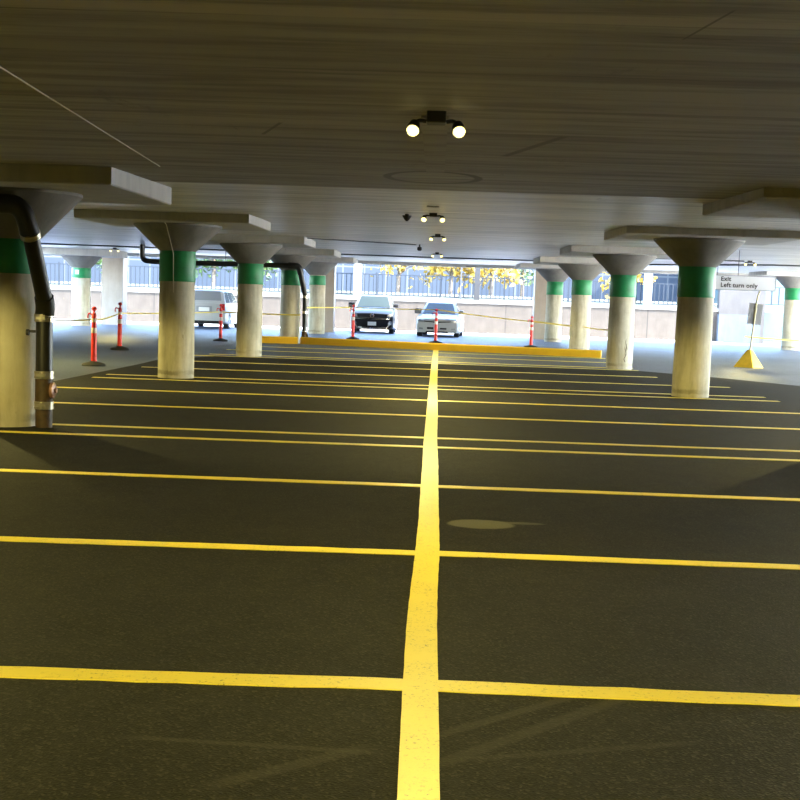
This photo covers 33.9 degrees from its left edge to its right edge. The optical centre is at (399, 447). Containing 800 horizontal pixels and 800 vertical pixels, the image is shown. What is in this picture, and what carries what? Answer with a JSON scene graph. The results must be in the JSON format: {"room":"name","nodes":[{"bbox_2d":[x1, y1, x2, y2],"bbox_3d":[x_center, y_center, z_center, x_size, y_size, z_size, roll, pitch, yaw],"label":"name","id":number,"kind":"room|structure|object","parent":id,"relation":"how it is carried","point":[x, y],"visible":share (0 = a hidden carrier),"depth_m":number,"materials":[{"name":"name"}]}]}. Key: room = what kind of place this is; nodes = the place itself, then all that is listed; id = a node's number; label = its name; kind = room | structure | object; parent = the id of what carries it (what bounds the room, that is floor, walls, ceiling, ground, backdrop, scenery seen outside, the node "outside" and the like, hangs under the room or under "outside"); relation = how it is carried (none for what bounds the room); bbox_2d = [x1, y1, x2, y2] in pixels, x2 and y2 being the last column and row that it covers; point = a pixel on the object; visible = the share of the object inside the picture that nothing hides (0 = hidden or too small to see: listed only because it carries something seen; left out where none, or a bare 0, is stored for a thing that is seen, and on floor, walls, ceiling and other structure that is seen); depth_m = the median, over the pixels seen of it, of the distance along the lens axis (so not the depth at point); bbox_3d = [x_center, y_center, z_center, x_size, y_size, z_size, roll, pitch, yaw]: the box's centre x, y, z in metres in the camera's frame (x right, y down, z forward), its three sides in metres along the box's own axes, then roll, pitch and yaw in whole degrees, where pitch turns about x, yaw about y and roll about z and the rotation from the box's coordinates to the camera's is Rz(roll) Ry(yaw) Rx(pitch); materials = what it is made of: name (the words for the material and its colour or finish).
{"room":"parking garage","nodes":[
{"label":"parking garage","id":0,"kind":"room"},
{"bbox_2d":[51,289,717,340],"bbox_3d":[-12.277,-6.117,58.203,52.360,1.560,0.350,2,6,1],"label":"wall","id":1,"kind":"structure","parent":0,"point":[648,323],"depth_m":57.68,"materials":[{"name":"concrete"}]},
{"bbox_2d":[50,286,718,311],"bbox_3d":[-12.247,-6.966,58.156,52.360,0.140,0.560,2,6,1],"label":"coping","id":2,"kind":"object","parent":1,"relation":"on","point":[51,287],"visible":0.56,"depth_m":57.55},
{"bbox_2d":[0,355,799,799],"bbox_3d":[1.121,0.241,10.403,13.220,0.056,38.686,2,6,1],"label":"floor","id":3,"kind":"structure","parent":0,"point":[83,606],"depth_m":6.31,"materials":[{"name":"asphalt"}]},
{"bbox_2d":[0,186,82,426],"bbox_3d":[-3.904,-1.373,13.087,1.430,2.324,1.430,2,6,1],"label":"column","id":4,"kind":"structure","parent":3,"relation":"on","point":[17,301],"depth_m":12.86,"materials":[{"name":"concrete"}]},
{"bbox_2d":[0,193,57,427],"bbox_3d":[-3.895,-1.294,12.675,1.043,2.247,0.727,2,6,1],"label":"downpipe","id":5,"kind":"object","parent":4,"relation":"attached to","point":[46,389],"visible":1,"depth_m":12.82,"materials":[{"name":"black metal"}]},
{"bbox_2d":[134,222,221,378],"bbox_3d":[-3.671,-2.395,21.623,1.430,2.514,1.430,2,6,1],"label":"column","id":6,"kind":"structure","parent":3,"relation":"on","point":[176,309],"depth_m":21.37,"materials":[{"name":"concrete"}]},
{"bbox_2d":[164,222,173,292],"bbox_3d":[-3.699,-3.037,21.009,0.028,1.102,0.502,3,6,8],"label":"cable","id":7,"kind":"object","parent":6,"relation":"attached to","point":[164,222],"visible":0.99,"depth_m":21.24,"materials":[{"name":"beige plastic"}]},
{"bbox_2d":[226,346,605,799],"bbox_3d":[0.124,-0.598,17.541,9.800,0.104,39.000,2,6,1],"label":"parking line","id":8,"kind":"object","parent":3,"relation":"on","point":[418,770],"depth_m":5.19,"materials":[{"name":"yellow paint"}]},
{"bbox_2d":[654,237,744,397],"bbox_3d":[4.744,-2.071,21.161,1.430,2.534,1.430,2,6,1],"label":"column","id":9,"kind":"structure","parent":3,"relation":"on","point":[697,259],"depth_m":20.91,"materials":[{"name":"concrete"}]},
{"bbox_2d":[0,0,799,272],"bbox_3d":[2.245,-3.542,20.284,31.700,1.020,59.200,2,6,1],"label":"ceiling","id":10,"kind":"structure","parent":0,"point":[583,120],"depth_m":7.10,"materials":[{"name":"concrete"}]},
{"bbox_2d":[0,66,159,166],"bbox_3d":[-1.923,-2.038,8.397,0.044,0.120,5.850,2,6,-3],"label":"cable","id":11,"kind":"object","parent":10,"relation":"attached to","point":[5,70],"visible":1,"depth_m":7.38,"materials":[{"name":"beige plastic"}]},
{"bbox_2d":[42,247,126,257],"bbox_3d":[-11.455,-7.013,47.242,2.700,0.280,2.660,2,6,1],"label":"panel","id":12,"kind":"object","parent":10,"relation":"attached to","point":[104,253],"visible":0.76,"depth_m":45.93,"materials":[{"name":"concrete"}]},
{"bbox_2d":[0,164,171,204],"bbox_3d":[-3.862,-2.626,12.950,2.700,0.227,2.660,2,6,1],"label":"panel","id":13,"kind":"object","parent":10,"relation":"attached to","point":[96,184],"visible":0.67,"depth_m":11.86,"materials":[{"name":"concrete"}]},
{"bbox_2d":[74,209,270,230],"bbox_3d":[-3.627,-3.726,21.478,2.700,0.194,2.660,2,6,1],"label":"panel","id":14,"kind":"object","parent":10,"relation":"attached to","point":[119,218],"visible":0.79,"depth_m":20.18,"materials":[{"name":"concrete"}]},
{"bbox_2d":[140,244,307,336],"bbox_3d":[-5.114,-4.443,38.215,4.920,2.740,0.433,2,6,1],"label":"downpipe","id":15,"kind":"object","parent":10,"relation":"hanging from","point":[290,265],"visible":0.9,"depth_m":37.97,"materials":[{"name":"black metal"}]},
{"bbox_2d":[41,243,432,257],"bbox_3d":[-5.913,-6.125,40.649,13.951,0.058,0.044,1,6,-4],"label":"conduit","id":16,"kind":"object","parent":10,"relation":"attached to","point":[41,243],"visible":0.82,"depth_m":40.61,"materials":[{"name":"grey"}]},
{"bbox_2d":[204,234,315,247],"bbox_3d":[-3.396,-4.729,29.966,2.700,0.206,2.660,2,6,1],"label":"panel","id":17,"kind":"object","parent":10,"relation":"attached to","point":[286,241],"visible":0.52,"depth_m":28.65,"materials":[{"name":"concrete"}]},
{"bbox_2d":[275,248,340,257],"bbox_3d":[-3.167,-5.714,38.406,2.700,0.214,2.660,2,6,1],"label":"panel","id":18,"kind":"object","parent":10,"relation":"attached to","point":[323,253],"visible":0.46,"depth_m":37.08,"materials":[{"name":"concrete"}]},
{"bbox_2d":[313,257,357,263],"bbox_3d":[-2.932,-6.739,47.043,2.700,0.210,2.660,2,6,1],"label":"panel","id":19,"kind":"object","parent":10,"relation":"attached to","point":[343,260],"visible":0.36,"depth_m":45.72,"materials":[{"name":"concrete"}]},
{"bbox_2d":[307,238,415,244],"bbox_3d":[-0.841,-4.718,30.100,3.000,0.040,0.024,-3,8,-35],"label":"conduit","id":20,"kind":"object","parent":10,"relation":"attached to","point":[307,238],"visible":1,"depth_m":30.04,"materials":[{"name":"grey metal"}]},
{"bbox_2d":[402,214,411,220],"bbox_3d":[0.097,-3.218,18.364,0.130,0.110,0.130,2,6,1],"label":"ceiling camera","id":21,"kind":"object","parent":10,"relation":"attached to","point":[406,217],"visible":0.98,"depth_m":18.33,"materials":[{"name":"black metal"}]},
{"bbox_2d":[421,213,444,221],"bbox_3d":[0.444,-3.084,17.553,0.314,0.149,0.142,2,6,1],"label":"ceiling lamp","id":22,"kind":"object","parent":10,"relation":"attached to","point":[424,217],"visible":0.95,"depth_m":17.50,"materials":[{"name":"black metal"}]},
{"bbox_2d":[427,206,438,212],"bbox_3d":[0.425,-3.041,16.790,0.140,0.041,1.450,2,6,1],"label":"panel","id":23,"kind":"object","parent":10,"relation":"attached to","point":[431,209],"visible":1,"depth_m":16.65,"materials":[{"name":"concrete"}]},
{"bbox_2d":[407,111,464,137],"bbox_3d":[0.194,-1.735,7.040,0.314,0.149,0.142,2,6,1],"label":"ceiling lamp","id":24,"kind":"object","parent":10,"relation":"attached to","point":[433,117],"visible":0.98,"depth_m":6.99,"materials":[{"name":"black metal"}]},
{"bbox_2d":[429,234,445,240],"bbox_3d":[0.721,-4.016,25.092,0.314,0.149,0.142,2,6,1],"label":"ceiling lamp","id":25,"kind":"object","parent":10,"relation":"attached to","point":[436,235],"visible":1,"depth_m":25.05,"materials":[{"name":"black metal"}]},
{"bbox_2d":[127,253,748,275],"bbox_3d":[3.060,-7.369,49.807,31.700,1.100,0.350,2,6,1],"label":"beam","id":26,"kind":"structure","parent":10,"relation":"attached to","point":[128,254],"depth_m":49.73,"materials":[{"name":"concrete"}]},
{"bbox_2d":[441,257,532,260],"bbox_3d":[2.765,-5.884,41.046,3.007,0.044,0.040,3,6,9],"label":"conduit","id":27,"kind":"object","parent":10,"relation":"attached to","point":[441,257],"visible":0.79,"depth_m":41.06,"materials":[{"name":"grey metal"}]},
{"bbox_2d":[516,263,560,268],"bbox_3d":[5.561,-6.442,46.847,2.700,0.190,2.660,2,6,1],"label":"panel","id":28,"kind":"object","parent":10,"relation":"attached to","point":[520,265],"visible":0.42,"depth_m":45.55,"materials":[{"name":"concrete"}]},
{"bbox_2d":[533,256,600,264],"bbox_3d":[5.326,-5.409,38.211,2.700,0.209,2.660,2,6,1],"label":"panel","id":29,"kind":"object","parent":10,"relation":"attached to","point":[542,260],"visible":0.48,"depth_m":36.91,"materials":[{"name":"concrete"}]},
{"bbox_2d":[560,245,670,258],"bbox_3d":[5.097,-4.434,29.770,2.700,0.182,2.660,2,6,1],"label":"panel","id":30,"kind":"object","parent":10,"relation":"attached to","point":[573,250],"visible":0.52,"depth_m":28.47,"materials":[{"name":"concrete"}]},
{"bbox_2d":[656,258,743,261],"bbox_3d":[7.727,-4.944,34.524,2.717,0.042,0.040,1,6,-5],"label":"conduit","id":31,"kind":"object","parent":10,"relation":"attached to","point":[656,258],"visible":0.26,"depth_m":34.61,"materials":[{"name":"grey metal"}]},
{"bbox_2d":[604,226,799,244],"bbox_3d":[4.789,-3.401,21.016,2.700,0.172,2.660,2,6,1],"label":"panel","id":32,"kind":"object","parent":10,"relation":"attached to","point":[626,233],"visible":0.79,"depth_m":19.72,"materials":[{"name":"concrete"}]},
{"bbox_2d":[649,264,799,266],"bbox_3d":[10.416,-5.280,38.089,7.673,0.084,1.711,6,8,34],"label":"conduit","id":33,"kind":"object","parent":10,"relation":"attached to","point":[649,264],"visible":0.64,"depth_m":37.69,"materials":[{"name":"grey metal"}]},
{"bbox_2d":[715,250,776,291],"bbox_3d":[7.249,-3.806,28.169,1.646,0.861,0.052,2,6,1],"label":"hanging sign","id":34,"kind":"object","parent":10,"relation":"hanging from","point":[723,282],"visible":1,"depth_m":28.17,"materials":[{"name":"white"}]},
{"bbox_2d":[744,260,755,265],"bbox_3d":[9.228,-4.865,34.632,0.314,0.149,0.142,2,6,1],"label":"ceiling lamp","id":35,"kind":"object","parent":10,"relation":"attached to","point":[745,263],"visible":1,"depth_m":34.59,"materials":[{"name":"black metal"}]},
{"bbox_2d":[702,188,799,218],"bbox_3d":[4.631,-2.353,12.752,2.840,0.157,2.660,2,6,1],"label":"panel","id":36,"kind":"object","parent":10,"relation":"attached to","point":[763,202],"visible":0.83,"depth_m":12.62,"materials":[{"name":"concrete"}]},
{"bbox_2d":[749,271,799,276],"bbox_3d":[14.053,-6.139,46.652,2.700,0.180,2.660,2,6,1],"label":"panel","id":37,"kind":"object","parent":10,"relation":"attached to","point":[761,273],"visible":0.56,"depth_m":45.36,"materials":[{"name":"concrete"}]},
{"bbox_2d":[53,319,799,385],"bbox_3d":[0.838,-2.301,32.933,90.000,0.191,84.000,2,6,1],"label":"driveway","id":38,"kind":"structure","parent":0,"point":[71,344],"depth_m":35.48,"materials":[{"name":"concrete"}]},
{"bbox_2d":[61,255,101,325],"bbox_3d":[-11.501,-5.644,47.392,1.430,2.504,1.430,2,6,1],"label":"column","id":39,"kind":"structure","parent":38,"relation":"on","point":[81,266],"depth_m":47.11,"materials":[{"name":"concrete"}]},
{"bbox_2d":[82,307,105,366],"bbox_3d":[-5.691,-2.069,24.430,0.440,1.100,0.440,2,6,1],"label":"delineator post","id":40,"kind":"object","parent":38,"relation":"on","point":[93,362],"visible":1,"depth_m":24.39,"materials":[{"name":"red plastic"}]},
{"bbox_2d":[54,319,90,320],"bbox_3d":[-7.250,-2.375,24.262,3.050,0.087,0.017,1,6,-5],"label":"caution tape","id":41,"kind":"object","parent":40,"relation":"attached to","point":[81,319],"visible":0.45,"depth_m":24.38,"materials":[{"name":"yellow plastic"}]},
{"bbox_2d":[97,313,118,320],"bbox_3d":[-6.117,-2.763,27.667,0.017,0.080,6.640,1,6,-9],"label":"caution tape","id":42,"kind":"object","parent":40,"relation":"attached to","point":[118,313],"visible":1,"depth_m":26.91,"materials":[{"name":"yellow plastic"}]},
{"bbox_2d":[101,258,126,324],"bbox_3d":[-10.979,-6.081,50.500,0.810,2.850,0.700,2,6,1],"label":"pier","id":43,"kind":"object","parent":38,"relation":"on","point":[114,270],"visible":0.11,"depth_m":50.17,"materials":[{"name":"concrete"}]},
{"bbox_2d":[110,302,128,349],"bbox_3d":[-6.612,-2.866,31.009,0.440,1.120,0.440,2,6,1],"label":"delineator post","id":44,"kind":"object","parent":38,"relation":"on","point":[119,346],"visible":1,"depth_m":30.96,"materials":[{"name":"red plastic"}]},
{"bbox_2d":[195,289,236,328],"bbox_3d":[-7.331,-5.452,51.743,1.996,1.490,4.370,2,6,1],"label":"van","id":45,"kind":"object","parent":38,"relation":"on","point":[205,300],"visible":0.59,"depth_m":49.77,"materials":[{"name":"grey paint"}]},
{"bbox_2d":[195,320,218,323],"bbox_3d":[-7.416,-4.756,49.714,1.288,0.101,0.109,2,6,1],"label":"bumper cover","id":46,"kind":"object","parent":45,"relation":"attached to","point":[196,321],"depth_m":49.70,"materials":[{"name":"black"}]},
{"bbox_2d":[213,304,227,340],"bbox_3d":[-5.218,-3.637,38.234,0.440,1.080,0.440,2,6,1],"label":"delineator post","id":47,"kind":"object","parent":38,"relation":"on","point":[220,338],"visible":1,"depth_m":38.18,"materials":[{"name":"red plastic"}]},
{"bbox_2d":[122,311,219,313],"bbox_3d":[-5.914,-3.554,34.614,0.017,0.064,7.339,3,6,10],"label":"caution tape","id":48,"kind":"object","parent":47,"relation":"attached to","point":[219,311],"visible":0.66,"depth_m":32.95,"materials":[{"name":"yellow plastic"}]},
{"bbox_2d":[222,311,299,315],"bbox_3d":[-4.024,-3.888,38.144,2.270,0.056,0.022,2,6,0],"label":"caution tape","id":49,"kind":"object","parent":47,"relation":"attached to","point":[222,311],"visible":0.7,"depth_m":38.14,"materials":[{"name":"yellow plastic"}]},
{"bbox_2d":[219,243,282,356],"bbox_3d":[-3.442,-3.370,30.115,1.430,2.558,1.430,2,6,1],"label":"column","id":50,"kind":"structure","parent":38,"relation":"on","point":[251,258],"depth_m":29.86,"materials":[{"name":"concrete"}]},
{"bbox_2d":[262,336,297,343],"bbox_3d":[-3.838,-3.114,38.082,1.734,0.231,0.140,1,6,-6],"label":"curb","id":51,"kind":"object","parent":38,"relation":"on","point":[265,339],"visible":0.5,"depth_m":38.05,"materials":[{"name":"yellow paint"}]},
{"bbox_2d":[270,254,315,342],"bbox_3d":[-3.213,-4.346,38.556,1.430,2.567,1.430,2,6,1],"label":"column","id":52,"kind":"structure","parent":38,"relation":"on","point":[290,283],"depth_m":38.30,"materials":[{"name":"concrete"}]},
{"bbox_2d":[304,261,337,333],"bbox_3d":[-2.978,-5.371,47.192,1.430,2.574,1.430,2,6,1],"label":"column","id":53,"kind":"structure","parent":38,"relation":"on","point":[317,271],"depth_m":46.95,"materials":[{"name":"concrete"}]},
{"bbox_2d":[219,354,430,361],"bbox_3d":[-1.851,-2.080,30.463,5.155,0.012,0.172,2,6,1],"label":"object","id":54,"kind":"structure","parent":38,"relation":"on","point":[219,354],"depth_m":30.41,"materials":[{"name":"yellow paint"}]},
{"bbox_2d":[324,266,335,331],"bbox_3d":[-2.891,-5.788,50.314,0.780,2.850,0.700,2,6,1],"label":"pier","id":55,"kind":"object","parent":38,"relation":"on","point":[330,287],"visible":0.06,"depth_m":49.99,"materials":[{"name":"concrete"}]},
{"bbox_2d":[346,305,358,339],"bbox_3d":[-1.529,-4.103,42.964,0.440,1.130,0.440,2,6,1],"label":"delineator post","id":56,"kind":"object","parent":38,"relation":"on","point":[353,306],"visible":0.98,"depth_m":42.92,"materials":[{"name":"red plastic"}]},
{"bbox_2d":[307,307,351,307],"bbox_3d":[-2.138,-4.317,40.517,0.020,0.063,4.952,3,6,13],"label":"caution tape","id":57,"kind":"object","parent":56,"relation":"attached to","point":[307,307],"visible":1,"depth_m":40.38,"materials":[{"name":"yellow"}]},
{"bbox_2d":[348,295,398,333],"bbox_3d":[-1.034,-5.362,52.729,1.977,1.490,4.203,2,6,1],"label":"suv","id":58,"kind":"object","parent":38,"relation":"on","point":[366,318],"visible":0.91,"depth_m":50.89,"materials":[{"name":"silver metal"}]},
{"bbox_2d":[357,313,387,317],"bbox_3d":[-1.075,-5.097,50.740,1.184,0.134,0.127,2,6,1],"label":"grille","id":59,"kind":"object","parent":58,"relation":"attached to","point":[359,315],"depth_m":50.72,"materials":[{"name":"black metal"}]},
{"bbox_2d":[429,309,441,342],"bbox_3d":[1.151,-3.873,41.911,0.440,1.100,0.440,2,6,1],"label":"delineator post","id":60,"kind":"object","parent":38,"relation":"on","point":[436,310],"visible":0.95,"depth_m":41.86,"materials":[{"name":"red plastic"}]},
{"bbox_2d":[355,307,434,309],"bbox_3d":[-0.168,-4.479,42.384,2.786,0.050,0.017,4,7,22],"label":"caution tape","id":61,"kind":"object","parent":60,"relation":"attached to","point":[355,307],"visible":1,"depth_m":42.40,"materials":[{"name":"yellow plastic"}]},
{"bbox_2d":[415,302,463,336],"bbox_3d":[1.559,-4.947,50.599,1.859,1.295,4.195,3,6,5],"label":"sedan","id":62,"kind":"object","parent":38,"relation":"on","point":[448,322],"visible":0.94,"depth_m":49.00,"materials":[{"name":"grey paint"}]},
{"bbox_2d":[300,337,601,357],"bbox_3d":[1.287,-2.804,36.889,8.742,0.246,0.142,4,7,17],"label":"curb","id":63,"kind":"object","parent":38,"relation":"on","point":[303,340],"visible":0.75,"depth_m":36.75,"materials":[{"name":"yellow paint"}]},
{"bbox_2d":[524,316,537,347],"bbox_3d":[4.130,-3.634,41.253,0.440,0.980,0.440,2,6,1],"label":"delineator post","id":64,"kind":"object","parent":38,"relation":"on","point":[532,317],"visible":0.95,"depth_m":41.21,"materials":[{"name":"red plastic"}]},
{"bbox_2d":[438,309,529,321],"bbox_3d":[2.655,-4.173,41.536,2.961,0.293,0.020,3,6,13],"label":"caution tape","id":65,"kind":"object","parent":64,"relation":"attached to","point":[438,309],"visible":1,"depth_m":41.53,"materials":[{"name":"yellow plastic"}]},
{"bbox_2d":[534,321,571,326],"bbox_3d":[4.600,-3.746,39.744,0.027,0.117,3.084,0,6,-16],"label":"caution tape","id":66,"kind":"object","parent":64,"relation":"attached to","point":[534,321],"visible":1,"depth_m":39.66,"materials":[{"name":"yellow plastic"}]},
{"bbox_2d":[532,270,546,339],"bbox_3d":[5.501,-5.484,50.122,0.800,2.850,0.700,2,6,1],"label":"pier","id":67,"kind":"object","parent":38,"relation":"on","point":[540,284],"visible":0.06,"depth_m":49.80,"materials":[{"name":"concrete"}]},
{"bbox_2d":[448,362,632,368],"bbox_3d":[3.089,-1.900,30.338,4.555,0.012,0.172,2,6,1],"label":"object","id":68,"kind":"structure","parent":38,"relation":"on","point":[448,362],"depth_m":30.29,"materials":[{"name":"yellow paint"}]},
{"bbox_2d":[536,269,568,341],"bbox_3d":[5.515,-5.073,46.997,1.430,2.594,1.430,2,6,1],"label":"column","id":69,"kind":"structure","parent":38,"relation":"on","point":[555,278],"depth_m":46.74,"materials":[{"name":"concrete"}]},
{"bbox_2d":[558,264,604,349],"bbox_3d":[5.279,-4.041,38.361,1.430,2.572,1.430,2,6,1],"label":"column","id":70,"kind":"structure","parent":38,"relation":"on","point":[582,275],"depth_m":38.10,"materials":[{"name":"concrete"}]},
{"bbox_2d":[583,326,607,330],"bbox_3d":[5.099,-3.100,34.166,0.020,0.076,7.753,2,6,3],"label":"caution tape","id":71,"kind":"object","parent":70,"relation":"attached to","point":[583,326],"visible":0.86,"depth_m":34.06,"materials":[{"name":"yellow plastic"}]},
{"bbox_2d":[593,254,656,369],"bbox_3d":[5.051,-3.075,29.919,1.430,2.583,1.430,2,6,1],"label":"column","id":72,"kind":"structure","parent":38,"relation":"on","point":[623,269],"depth_m":29.67,"materials":[{"name":"concrete"}]},
{"bbox_2d":[734,291,762,367],"bbox_3d":[8.738,-3.026,32.763,0.481,2.057,0.594,-4,9,-43],"label":"sign stand","id":73,"kind":"object","parent":38,"relation":"on","point":[749,359],"visible":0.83,"depth_m":32.74,"materials":[{"name":"yellow paint"}]},
{"bbox_2d":[775,276,799,349],"bbox_3d":[14.007,-4.771,46.801,1.430,2.604,1.430,2,6,1],"label":"column","id":74,"kind":"structure","parent":38,"relation":"on","point":[790,327],"depth_m":46.53,"materials":[{"name":"concrete"}]},
{"bbox_2d":[745,336,799,340],"bbox_3d":[14.390,-3.684,45.551,4.730,0.187,0.027,4,6,15],"label":"caution tape","id":75,"kind":"object","parent":74,"relation":"attached to","point":[745,336],"visible":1,"depth_m":45.91,"materials":[{"name":"yellow plastic"}]},
{"bbox_2d":[716,314,759,343],"bbox_3d":[14.704,-5.041,57.143,1.800,1.460,0.350,2,6,1],"label":"wall","id":76,"kind":"structure","parent":0,"point":[730,328],"depth_m":56.97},
{"bbox_2d":[717,290,765,343],"bbox_3d":[14.893,-5.754,57.463,1.990,2.820,0.450,2,6,1],"label":"wall","id":77,"kind":"structure","parent":0,"point":[733,302],"depth_m":57.19,"materials":[{"name":"paint"}]},
{"bbox_2d":[763,312,782,341],"bbox_3d":[26.143,-5.317,62.315,19.000,1.650,0.400,2,6,1],"label":"wall","id":78,"kind":"structure","parent":0,"point":[773,322],"depth_m":62.29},
{"bbox_2d":[765,287,783,304],"bbox_3d":[19.397,-6.969,62.317,4.600,1.220,0.060,2,6,1],"label":"fence","id":79,"kind":"object","parent":78,"relation":"on","point":[776,287],"visible":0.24,"depth_m":62.32,"materials":[{"name":"grey metal"}]},
{"label":"outside","id":80,"kind":"structure","parent":0,"visible":0},
{"bbox_2d":[714,279,784,305],"bbox_3d":[29.155,-11.647,85.445,18.500,9.000,10.100,2,6,1],"label":"building","id":81,"kind":"structure","parent":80,"point":[782,290],"depth_m":80.89,"materials":[{"name":"white paint"}]},
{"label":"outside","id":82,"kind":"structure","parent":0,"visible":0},
{"bbox_2d":[49,281,783,312],"bbox_3d":[-19.448,-11.463,94.090,76.000,0.700,71.550,2,6,1],"label":"ground","id":83,"kind":"structure","parent":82,"point":[768,308],"depth_m":59.89,"materials":[{"name":"grey concrete"}]},
{"bbox_2d":[96,256,131,282],"bbox_3d":[-14.315,-9.864,63.897,2.998,3.941,3.556,7,8,37],"label":"tree","id":84,"kind":"object","parent":83,"relation":"on","point":[99,262],"visible":0.04,"depth_m":63.35,"materials":[{"name":"green plant"}]},
{"bbox_2d":[196,259,230,286],"bbox_3d":[-9.399,-10.080,64.689,4.221,4.526,4.138,2,6,1],"label":"tree","id":85,"kind":"object","parent":83,"relation":"on","point":[215,267],"visible":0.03,"depth_m":64.64,"materials":[{"name":"green plant"}]},
{"bbox_2d":[226,260,277,285],"bbox_3d":[-7.065,-9.877,65.550,3.725,4.091,4.334,2,6,1],"label":"tree","id":86,"kind":"object","parent":83,"relation":"on","point":[267,272],"visible":0.02,"depth_m":65.44,"materials":[{"name":"green plant"}]},
{"bbox_2d":[353,264,361,295],"bbox_3d":[-1.878,-8.557,59.143,0.340,3.700,0.300,2,6,1],"label":"post","id":87,"kind":"object","parent":83,"relation":"on","point":[357,267],"visible":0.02,"depth_m":59.10,"materials":[{"name":"grey paint"}]},
{"bbox_2d":[44,255,677,301],"bbox_3d":[-13.707,-16.037,97.188,67.400,8.700,12.500,2,6,1],"label":"building","id":88,"kind":"structure","parent":83,"relation":"on","point":[131,261],"depth_m":91.34,"materials":[{"name":"white paint"}]},
{"bbox_2d":[45,262,715,305],"bbox_3d":[-4.030,-7.414,59.677,40.722,1.270,0.070,2,6,1],"label":"fence","id":89,"kind":"object","parent":83,"relation":"on","point":[58,263],"visible":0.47,"depth_m":59.55,"materials":[{"name":"grey"}]},
{"bbox_2d":[370,265,429,292],"bbox_3d":[-0.004,-9.335,65.236,3.338,3.557,3.097,2,6,1],"label":"tree","id":90,"kind":"object","parent":83,"relation":"on","point":[400,270],"visible":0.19,"depth_m":65.41,"materials":[{"name":"yellow plant"}]},
{"bbox_2d":[417,266,474,293],"bbox_3d":[2.021,-9.052,63.766,4.597,3.450,3.736,0,7,-18],"label":"tree","id":91,"kind":"object","parent":83,"relation":"on","point":[432,269],"visible":0.17,"depth_m":64.27,"materials":[{"name":"yellow plant"}]},
{"bbox_2d":[460,267,461,298],"bbox_3d":[2.778,-8.281,58.983,0.070,3.500,0.070,2,6,1],"label":"post","id":92,"kind":"object","parent":83,"relation":"on","point":[461,267],"visible":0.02,"depth_m":59.05,"materials":[{"name":"grey metal"}]},
{"bbox_2d":[474,268,480,299],"bbox_3d":[3.501,-8.356,58.970,0.250,3.700,0.200,2,6,1],"label":"post","id":93,"kind":"object","parent":83,"relation":"on","point":[477,270],"visible":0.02,"depth_m":58.99,"materials":[{"name":"grey"}]},
{"bbox_2d":[462,267,523,295],"bbox_3d":[4.629,-9.080,64.572,3.307,3.506,3.262,2,6,1],"label":"tree","id":94,"kind":"object","parent":83,"relation":"on","point":[514,272],"visible":0.23,"depth_m":64.55,"materials":[{"name":"yellow plant"}]},
{"bbox_2d":[498,269,533,296],"bbox_3d":[6.391,-9.253,67.479,2.573,3.334,3.070,2,6,1],"label":"tree","id":95,"kind":"object","parent":83,"relation":"on","point":[521,271],"visible":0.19,"depth_m":67.25,"materials":[{"name":"green plant"}]},
{"bbox_2d":[598,272,657,298],"bbox_3d":[11.241,-8.960,65.323,3.144,3.547,4.407,2,6,1],"label":"tree","id":96,"kind":"object","parent":83,"relation":"on","point":[638,275],"visible":0.04,"depth_m":65.17,"materials":[{"name":"yellow plant"}]},
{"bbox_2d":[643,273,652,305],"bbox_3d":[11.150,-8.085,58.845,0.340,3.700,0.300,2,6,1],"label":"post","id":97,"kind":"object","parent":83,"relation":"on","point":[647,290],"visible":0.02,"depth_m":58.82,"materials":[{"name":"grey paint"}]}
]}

